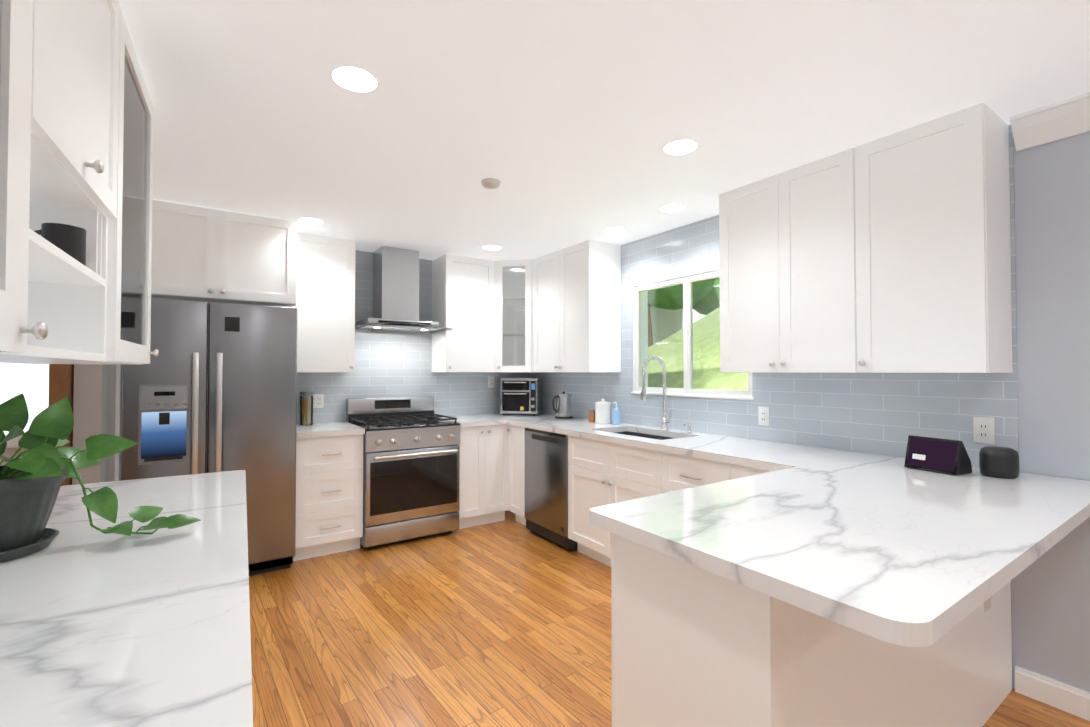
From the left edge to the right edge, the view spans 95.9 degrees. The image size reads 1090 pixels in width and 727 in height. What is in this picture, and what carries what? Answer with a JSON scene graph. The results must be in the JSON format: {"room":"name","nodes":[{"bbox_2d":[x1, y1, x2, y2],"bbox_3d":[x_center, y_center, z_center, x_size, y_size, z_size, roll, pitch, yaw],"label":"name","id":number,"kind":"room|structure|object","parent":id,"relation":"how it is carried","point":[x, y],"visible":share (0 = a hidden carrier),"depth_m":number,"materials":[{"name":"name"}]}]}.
{"room":"kitchen","nodes":[
{"label":"kitchen","id":0,"kind":"room"},
{"bbox_2d":[0,364,115,481],"bbox_3d":[-3.097,0.199,3.352,7.400,2.400,0.140,1,-1,-34],"label":"wall","id":1,"kind":"structure","parent":0,"point":[9,452],"depth_m":3.36,"materials":[{"name":"white paint"}]},
{"bbox_2d":[0,363,48,447],"bbox_3d":[-3.490,-0.102,2.979,0.845,1.250,0.040,1,-1,-34],"label":"window","id":2,"kind":"structure","parent":1,"relation":"in","point":[30,382],"depth_m":3.12,"materials":[{"name":"white"}]},
{"bbox_2d":[151,200,296,306],"bbox_3d":[-2.288,-0.705,3.425,0.933,0.581,0.651,1,-1,-34],"label":"upper cabinet","id":3,"kind":"object","parent":1,"relation":"attached to","point":[208,255],"visible":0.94,"depth_m":3.20,"materials":[{"name":"white wood"}]},
{"bbox_2d":[294,232,355,371],"bbox_3d":[-1.791,-0.458,3.931,0.458,1.058,0.366,1,-1,-34],"label":"upper cabinet","id":4,"kind":"object","parent":1,"relation":"attached to","point":[325,297],"visible":0.96,"depth_m":3.82,"materials":[{"name":"white wood"}]},
{"bbox_2d":[355,246,452,332],"bbox_3d":[-1.249,-0.637,4.227,0.760,0.694,0.500,1,-1,-34],"label":"range hood","id":5,"kind":"object","parent":1,"relation":"attached to","point":[395,289],"visible":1,"depth_m":4.19,"materials":[{"name":"silver metal"}]},
{"bbox_2d":[297,250,528,423],"bbox_3d":[-1.163,-0.209,4.587,2.420,1.539,0.006,1,-1,-34],"label":"wall tile","id":6,"kind":"structure","parent":1,"relation":"attached to","point":[392,363],"depth_m":4.45,"materials":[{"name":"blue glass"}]},
{"bbox_2d":[309,394,323,407],"bbox_3d":[-1.893,0.311,4.070,0.115,0.115,0.008,1,-1,-34],"label":"electrical outlet","id":7,"kind":"object","parent":6,"relation":"attached to","point":[318,400],"visible":0.73,"depth_m":4.08,"materials":[{"name":"white plastic"}]},
{"bbox_2d":[488,376,493,387],"bbox_3d":[-0.546,0.187,4.989,0.072,0.115,0.008,1,-1,-34],"label":"electrical outlet","id":8,"kind":"object","parent":6,"relation":"attached to","point":[490,381],"visible":1,"depth_m":4.99,"materials":[{"name":"white plastic"}]},
{"bbox_2d":[431,254,493,371],"bbox_3d":[-0.765,-0.446,4.630,0.488,1.058,0.366,1,-1,-34],"label":"upper cabinet","id":9,"kind":"object","parent":1,"relation":"attached to","point":[463,297],"visible":0.98,"depth_m":4.50,"materials":[{"name":"white wood"}]},
{"bbox_2d":[494,259,533,371],"bbox_3d":[-0.247,-0.442,4.841,0.600,1.058,0.600,1,-1,-34],"label":"upper cabinet","id":10,"kind":"object","parent":1,"relation":"attached to","point":[513,315],"visible":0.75,"depth_m":4.63,"materials":[{"name":"white wood"}]},
{"bbox_2d":[72,364,108,484],"bbox_3d":[-1.010,0.144,0.193,0.356,2.400,7.433,1,-1,-34],"label":"wall","id":11,"kind":"structure","parent":0,"point":[90,402],"depth_m":3.10,"materials":[{"name":"white paint"}]},
{"bbox_2d":[0,0,47,354],"bbox_3d":[-0.867,-0.532,0.545,0.379,1.026,0.523,1,-1,-34],"label":"upper cabinet","id":12,"kind":"object","parent":11,"relation":"attached to","point":[16,26],"visible":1,"depth_m":0.78,"materials":[{"name":"white wood"}]},
{"bbox_2d":[0,0,119,361],"bbox_3d":[-1.181,-0.524,1.042,0.372,1.026,0.678,1,-1,-34],"label":"upper cabinet","id":13,"kind":"object","parent":11,"relation":"attached to","point":[74,118],"visible":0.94,"depth_m":1.20,"materials":[{"name":"white wood"}]},
{"bbox_2d":[34,223,85,265],"bbox_3d":[-1.210,-0.289,1.215,0.112,0.100,0.080,1,-1,-34],"label":"cup","id":14,"kind":"object","parent":13,"relation":"in","point":[70,240],"visible":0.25,"depth_m":1.20,"materials":[{"name":"black ceramic"}]},
{"bbox_2d":[0,7,158,364],"bbox_3d":[-1.515,-0.514,1.599,0.384,1.026,0.642,1,-1,-34],"label":"upper cabinet","id":15,"kind":"object","parent":11,"relation":"attached to","point":[128,301],"visible":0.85,"depth_m":1.62,"materials":[{"name":"white wood"}]},
{"bbox_2d":[118,0,1089,260],"bbox_3d":[-0.919,-1.086,0.174,7.400,0.060,8.000,1,-1,-34],"label":"ceiling","id":16,"kind":"structure","parent":0,"point":[564,122],"depth_m":1.90,"materials":[{"name":"white paint"}]},
{"bbox_2d":[299,218,323,224],"bbox_3d":[-1.642,-0.998,3.452,0.160,0.003,0.160,1,-1,-34],"label":"recessed light","id":17,"kind":"object","parent":16,"relation":"in","point":[312,221],"visible":1,"depth_m":3.45,"materials":[{"name":"white plastic"}]},
{"bbox_2d":[331,65,377,91],"bbox_3d":[-0.687,-1.027,1.778,0.160,0.003,0.160,1,-1,-34],"label":"recessed light","id":18,"kind":"object","parent":16,"relation":"in","point":[355,78],"visible":1,"depth_m":1.77,"materials":[{"name":"white plastic"}]},
{"bbox_2d":[481,178,500,188],"bbox_3d":[-0.301,-0.996,2.735,0.110,0.030,0.110,1,-1,-34],"label":"smoke detector","id":19,"kind":"object","parent":16,"relation":"attached to","point":[490,183],"visible":1,"depth_m":2.70,"materials":[{"name":"white plastic"}]},
{"bbox_2d":[483,245,501,249],"bbox_3d":[-0.449,-0.985,4.181,0.160,0.003,0.160,1,-1,-34],"label":"recessed light","id":20,"kind":"object","parent":16,"relation":"in","point":[491,247],"visible":1,"depth_m":4.17,"materials":[{"name":"white"}]},
{"bbox_2d":[604,227,625,233],"bbox_3d":[0.521,-0.994,3.673,0.160,0.003,0.160,1,-1,-34],"label":"recessed light","id":21,"kind":"object","parent":16,"relation":"in","point":[613,230],"visible":1,"depth_m":3.67,"materials":[{"name":"white plastic"}]},
{"bbox_2d":[660,204,684,212],"bbox_3d":[0.824,-1.002,3.180,0.160,0.003,0.160,1,-1,-34],"label":"recessed light","id":22,"kind":"object","parent":16,"relation":"in","point":[671,208],"visible":1,"depth_m":3.17,"materials":[{"name":"white plastic"}]},
{"bbox_2d":[663,139,697,154],"bbox_3d":[0.638,-1.017,2.315,0.160,0.003,0.160,1,-1,-34],"label":"recessed light","id":23,"kind":"object","parent":16,"relation":"in","point":[680,146],"visible":1,"depth_m":2.31,"materials":[{"name":"white plastic"}]},
{"bbox_2d":[249,510,1089,726],"bbox_3d":[-0.919,1.374,0.132,7.400,0.060,8.000,1,-1,-34],"label":"floor","id":24,"kind":"structure","parent":0,"point":[507,622],"depth_m":2.48,"materials":[{"name":"brown wood"}]},
{"bbox_2d":[48,364,73,485],"bbox_3d":[-2.990,0.504,3.056,0.074,1.780,0.420,1,-1,-34],"label":"door frame","id":25,"kind":"structure","parent":24,"relation":"on","point":[61,381],"depth_m":2.92,"materials":[{"name":"brown wood"}]},
{"bbox_2d":[115,364,122,480],"bbox_3d":[-2.691,0.198,3.154,0.019,2.396,0.620,1,-1,-34],"label":"panel","id":26,"kind":"object","parent":24,"relation":"on","point":[119,380],"visible":0.07,"depth_m":2.90,"materials":[{"name":"white"}]},
{"bbox_2d":[121,297,297,575],"bbox_3d":[-2.239,0.503,3.343,0.905,1.792,0.782,1,-1,-34],"label":"refrigerator","id":27,"kind":"object","parent":24,"relation":"on","point":[211,387],"visible":0.6,"depth_m":3.11,"materials":[{"name":"silver metal"}]},
{"bbox_2d":[293,434,362,560],"bbox_3d":[-1.710,0.968,3.788,0.458,0.878,0.654,1,-1,-34],"label":"drawers","id":28,"kind":"object","parent":24,"relation":"on","point":[329,494],"visible":0.92,"depth_m":3.55,"materials":[{"name":"white wood"}]},
{"bbox_2d":[296,421,364,438],"bbox_3d":[-1.712,0.507,3.799,0.459,0.040,0.654,1,-1,-34],"label":"countertop","id":29,"kind":"structure","parent":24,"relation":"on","point":[328,429],"depth_m":3.61,"materials":[{"name":"stone"}]},
{"bbox_2d":[300,392,313,424],"bbox_3d":[-1.901,0.356,3.921,0.100,0.264,0.098,1,-1,-34],"label":"pasta jar","id":30,"kind":"object","parent":29,"relation":"on","point":[305,408],"visible":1,"depth_m":3.91,"materials":[{"name":"clear glass"}]},
{"bbox_2d":[346,396,460,548],"bbox_3d":[-1.184,0.855,4.107,0.757,1.115,0.722,1,-1,-34],"label":"range","id":31,"kind":"object","parent":24,"relation":"on","point":[411,468],"visible":1,"depth_m":3.87,"materials":[{"name":"silver metal"}]},
{"bbox_2d":[458,424,507,528],"bbox_3d":[-0.684,0.980,4.488,0.492,0.878,0.651,1,-1,-34],"label":"base cabinet","id":32,"kind":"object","parent":24,"relation":"on","point":[483,474],"depth_m":4.25,"materials":[{"name":"white wood"}]},
{"bbox_2d":[507,425,525,525],"bbox_3d":[-0.012,0.979,4.426,0.651,0.878,0.302,1,-1,-34],"label":"base cabinet","id":33,"kind":"object","parent":24,"relation":"on","point":[516,470],"visible":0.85,"depth_m":4.27,"materials":[{"name":"white wood"}]},
{"bbox_2d":[525,428,577,551],"bbox_3d":[0.240,0.974,4.049,0.600,0.874,0.592,1,-1,-34],"label":"dishwasher","id":34,"kind":"object","parent":24,"relation":"on","point":[546,484],"visible":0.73,"depth_m":3.84,"materials":[{"name":"silver metal"}]},
{"bbox_2d":[568,432,662,566],"bbox_3d":[0.669,0.961,3.426,0.651,0.878,0.913,1,-1,-34],"label":"base cabinet","id":35,"kind":"object","parent":24,"relation":"on","point":[601,473],"visible":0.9,"depth_m":3.34,"materials":[{"name":"white wood"}]},
{"bbox_2d":[662,452,730,493],"bbox_3d":[1.056,0.952,2.856,0.654,0.878,0.460,1,-1,-34],"label":"base cabinet","id":36,"kind":"object","parent":24,"relation":"on","point":[680,472],"visible":0.12,"depth_m":2.72,"materials":[{"name":"white wood"}]},
{"bbox_2d":[731,464,771,479],"bbox_3d":[1.288,0.946,2.515,0.654,0.878,0.360,1,-1,-34],"label":"base cabinet","id":37,"kind":"object","parent":24,"relation":"on","point":[738,471],"visible":0.02,"depth_m":2.44,"materials":[{"name":"white wood"}]},
{"bbox_2d":[611,533,1011,726],"bbox_3d":[1.076,0.934,1.818,1.788,0.878,0.578,1,-1,-34],"label":"base cabinet","id":38,"kind":"object","parent":24,"relation":"on","point":[693,646],"visible":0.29,"depth_m":1.32,"materials":[{"name":"white wood"}]},
{"bbox_2d":[438,414,505,426],"bbox_3d":[-0.707,0.519,4.479,0.435,0.040,0.662,1,-1,-34],"label":"countertop","id":39,"kind":"structure","parent":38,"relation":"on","point":[473,420],"depth_m":4.30,"materials":[{"name":"stone"}]},
{"bbox_2d":[486,413,1089,518],"bbox_3d":[0.717,0.499,3.361,0.662,0.040,4.112,1,-1,-34],"label":"countertop","id":40,"kind":"structure","parent":38,"relation":"on","point":[753,453],"depth_m":2.47,"materials":[{"name":"stone"}]},
{"bbox_2d":[500,378,542,414],"bbox_3d":[-0.234,0.325,4.897,0.370,0.360,0.336,0,-1,11],"label":"toaster oven","id":41,"kind":"object","parent":40,"relation":"on","point":[521,395],"visible":0.96,"depth_m":4.77,"materials":[{"name":"silver metal"}]},
{"bbox_2d":[552,391,572,418],"bbox_3d":[0.158,0.376,4.476,0.218,0.244,0.164,1,-1,-34],"label":"electric kettle","id":42,"kind":"object","parent":40,"relation":"on","point":[563,410],"visible":1,"depth_m":4.42,"materials":[{"name":"silver metal"}]},
{"bbox_2d":[588,409,594,421],"bbox_3d":[0.404,0.441,4.158,0.080,0.102,0.079,1,-1,-34],"label":"copper canister","id":43,"kind":"object","parent":40,"relation":"on","point":[591,415],"visible":0.75,"depth_m":4.12,"materials":[{"name":"brown metal"}]},
{"bbox_2d":[595,399,610,423],"bbox_3d":[0.474,0.389,4.038,0.130,0.201,0.129,1,-1,-34],"label":"canister","id":44,"kind":"object","parent":40,"relation":"on","point":[602,411],"visible":1,"depth_m":3.98,"materials":[{"name":"white ceramic"}]},
{"bbox_2d":[612,402,619,424],"bbox_3d":[0.572,0.398,3.947,0.064,0.181,0.064,1,-1,-34],"label":"soap bottle","id":45,"kind":"object","parent":40,"relation":"on","point":[616,416],"visible":1,"depth_m":3.92,"materials":[{"name":"blue plastic"}]},
{"bbox_2d":[613,431,673,439],"bbox_3d":[0.680,0.629,3.438,0.404,0.213,0.719,1,-1,-34],"label":"undermount sink","id":46,"kind":"object","parent":40,"relation":"in","point":[644,435],"visible":0.04,"depth_m":3.69,"materials":[{"name":"silver metal"}]},
{"bbox_2d":[641,355,671,429],"bbox_3d":[0.792,0.210,3.501,0.262,0.542,0.091,1,-1,-34],"label":"pull-down faucet","id":47,"kind":"object","parent":40,"relation":"on","point":[664,425],"visible":1,"depth_m":3.54,"materials":[{"name":"silver metal"}]},
{"bbox_2d":[684,423,691,432],"bbox_3d":[0.983,0.445,3.378,0.070,0.066,0.039,1,-1,-34],"label":"soap dispenser","id":48,"kind":"object","parent":40,"relation":"on","point":[689,428],"visible":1,"depth_m":3.38,"materials":[{"name":"silver metal"}]},
{"bbox_2d":[904,435,971,475],"bbox_3d":[1.682,0.387,2.103,0.132,0.140,0.200,0,-1,-24],"label":"smart display","id":49,"kind":"object","parent":40,"relation":"on","point":[945,456],"visible":1,"depth_m":2.06,"materials":[{"name":"black plastic"}]},
{"bbox_2d":[979,446,1019,478],"bbox_3d":[1.834,0.396,1.987,0.120,0.117,0.119,1,-1,-34],"label":"smart speaker","id":50,"kind":"object","parent":40,"relation":"on","point":[998,462],"visible":1,"depth_m":1.95},
{"bbox_2d":[589,461,1085,646],"bbox_3d":[0.862,0.467,1.494,1.200,0.040,0.860,1,-1,-34],"label":"countertop","id":51,"kind":"structure","parent":38,"relation":"on","point":[891,549],"depth_m":1.25,"materials":[{"name":"stone"}]},
{"bbox_3d":[-0.266,0.899,-0.184,0.869,0.878,4.952,1,-1,-34],"label":"base cabinet","id":52,"kind":"object","parent":24,"relation":"on","visible":0},
{"bbox_2d":[0,470,252,726],"bbox_3d":[-0.270,0.438,-0.162,0.878,0.040,4.985,1,-1,-34],"label":"countertop","id":53,"kind":"structure","parent":52,"relation":"on","point":[98,628],"depth_m":0.85,"materials":[{"name":"stone"}]},
{"bbox_2d":[0,393,200,562],"bbox_3d":[-1.177,0.257,1.209,0.550,0.368,0.382,1,-1,-34],"label":"potted plant","id":54,"kind":"object","parent":53,"relation":"on","point":[36,475],"visible":1,"depth_m":1.17,"materials":[{"name":"plant"}]},
{"bbox_2d":[640,132,1089,692],"bbox_3d":[2.040,0.179,2.167,0.160,2.400,7.600,1,-1,-34],"label":"wall","id":55,"kind":"structure","parent":0,"point":[1050,612],"depth_m":1.99,"materials":[{"name":"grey paint"}]},
{"bbox_2d":[534,240,620,371],"bbox_3d":[0.251,-0.451,4.319,0.366,1.058,0.812,1,-1,-34],"label":"upper cabinet","id":56,"kind":"object","parent":55,"relation":"attached to","point":[577,307],"visible":0.98,"depth_m":4.06,"materials":[{"name":"white wood"}]},
{"bbox_2d":[631,270,753,399],"bbox_3d":[1.071,-0.194,3.583,0.175,0.866,1.080,1,-1,-34],"label":"window","id":57,"kind":"structure","parent":55,"relation":"in","point":[640,325],"depth_m":3.57,"materials":[{"name":"white"}]},
{"bbox_2d":[529,125,1018,466],"bbox_3d":[0.918,-0.225,3.675,0.006,1.539,3.843,1,-1,-34],"label":"wall tiles","id":58,"kind":"structure","parent":55,"relation":"attached to","point":[886,414],"depth_m":2.82,"materials":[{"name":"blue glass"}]},
{"bbox_2d":[758,406,769,425],"bbox_3d":[1.345,0.323,3.022,0.008,0.115,0.072,1,-1,-34],"label":"outlet","id":59,"kind":"object","parent":58,"relation":"attached to","point":[764,416],"visible":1,"depth_m":3.02,"materials":[{"name":"white plastic"}]},
{"bbox_2d":[973,417,994,443],"bbox_3d":[1.930,0.293,2.163,0.008,0.115,0.072,1,-1,-34],"label":"outlet","id":60,"kind":"object","parent":58,"relation":"attached to","point":[983,429],"visible":1,"depth_m":2.16,"materials":[{"name":"white plastic"}]},
{"bbox_2d":[719,148,857,372],"bbox_3d":[1.363,-0.480,2.685,0.366,1.058,0.740,1,-1,-34],"label":"upper cabinet","id":61,"kind":"object","parent":55,"relation":"attached to","point":[787,257],"visible":0.96,"depth_m":2.55,"materials":[{"name":"white wood"}]},
{"bbox_2d":[855,103,1012,372],"bbox_3d":[1.703,-0.488,2.186,0.366,1.058,0.465,1,-1,-34],"label":"upper cabinet","id":62,"kind":"object","parent":55,"relation":"attached to","point":[933,251],"visible":1,"depth_m":2.06,"materials":[{"name":"white wood"}]},
{"bbox_2d":[1010,91,1089,151],"bbox_3d":[3.020,-0.989,0.520,0.094,0.122,3.740,1,-1,-34],"label":"crown molding","id":63,"kind":"structure","parent":55,"relation":"attached to","point":[1059,120],"depth_m":1.96,"materials":[{"name":"white wood"}]},
{"bbox_2d":[1015,666,1089,720],"bbox_3d":[3.042,1.300,0.513,0.021,0.100,3.770,1,-1,-34],"label":"baseboard","id":64,"kind":"structure","parent":55,"relation":"attached to","point":[1075,701],"depth_m":1.97,"materials":[{"name":"white wood"}]},
{"label":"outside","id":65,"kind":"structure","parent":0,"visible":0},
{"bbox_2d":[648,307,747,389],"bbox_3d":[2.737,-0.749,7.860,7.100,2.937,19.000,1,-1,-34],"label":"hill","id":66,"kind":"structure","parent":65,"point":[703,334],"depth_m":4.93,"materials":[{"name":"green plant"}]},
{"bbox_2d":[648,278,719,346],"bbox_3d":[1.926,-1.442,11.898,3.134,3.612,5.688,1,-1,-34],"label":"canopy","id":67,"kind":"object","parent":66,"relation":"on","point":[707,302],"depth_m":9.69,"materials":[{"name":"green plant"}]},
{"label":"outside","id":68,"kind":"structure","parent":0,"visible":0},
{"bbox_2d":[650,306,705,344],"bbox_3d":[5.062,-1.652,14.903,4.550,6.500,9.000,1,-1,-34],"label":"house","id":69,"kind":"structure","parent":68,"point":[676,324],"depth_m":13.44,"materials":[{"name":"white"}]}
]}

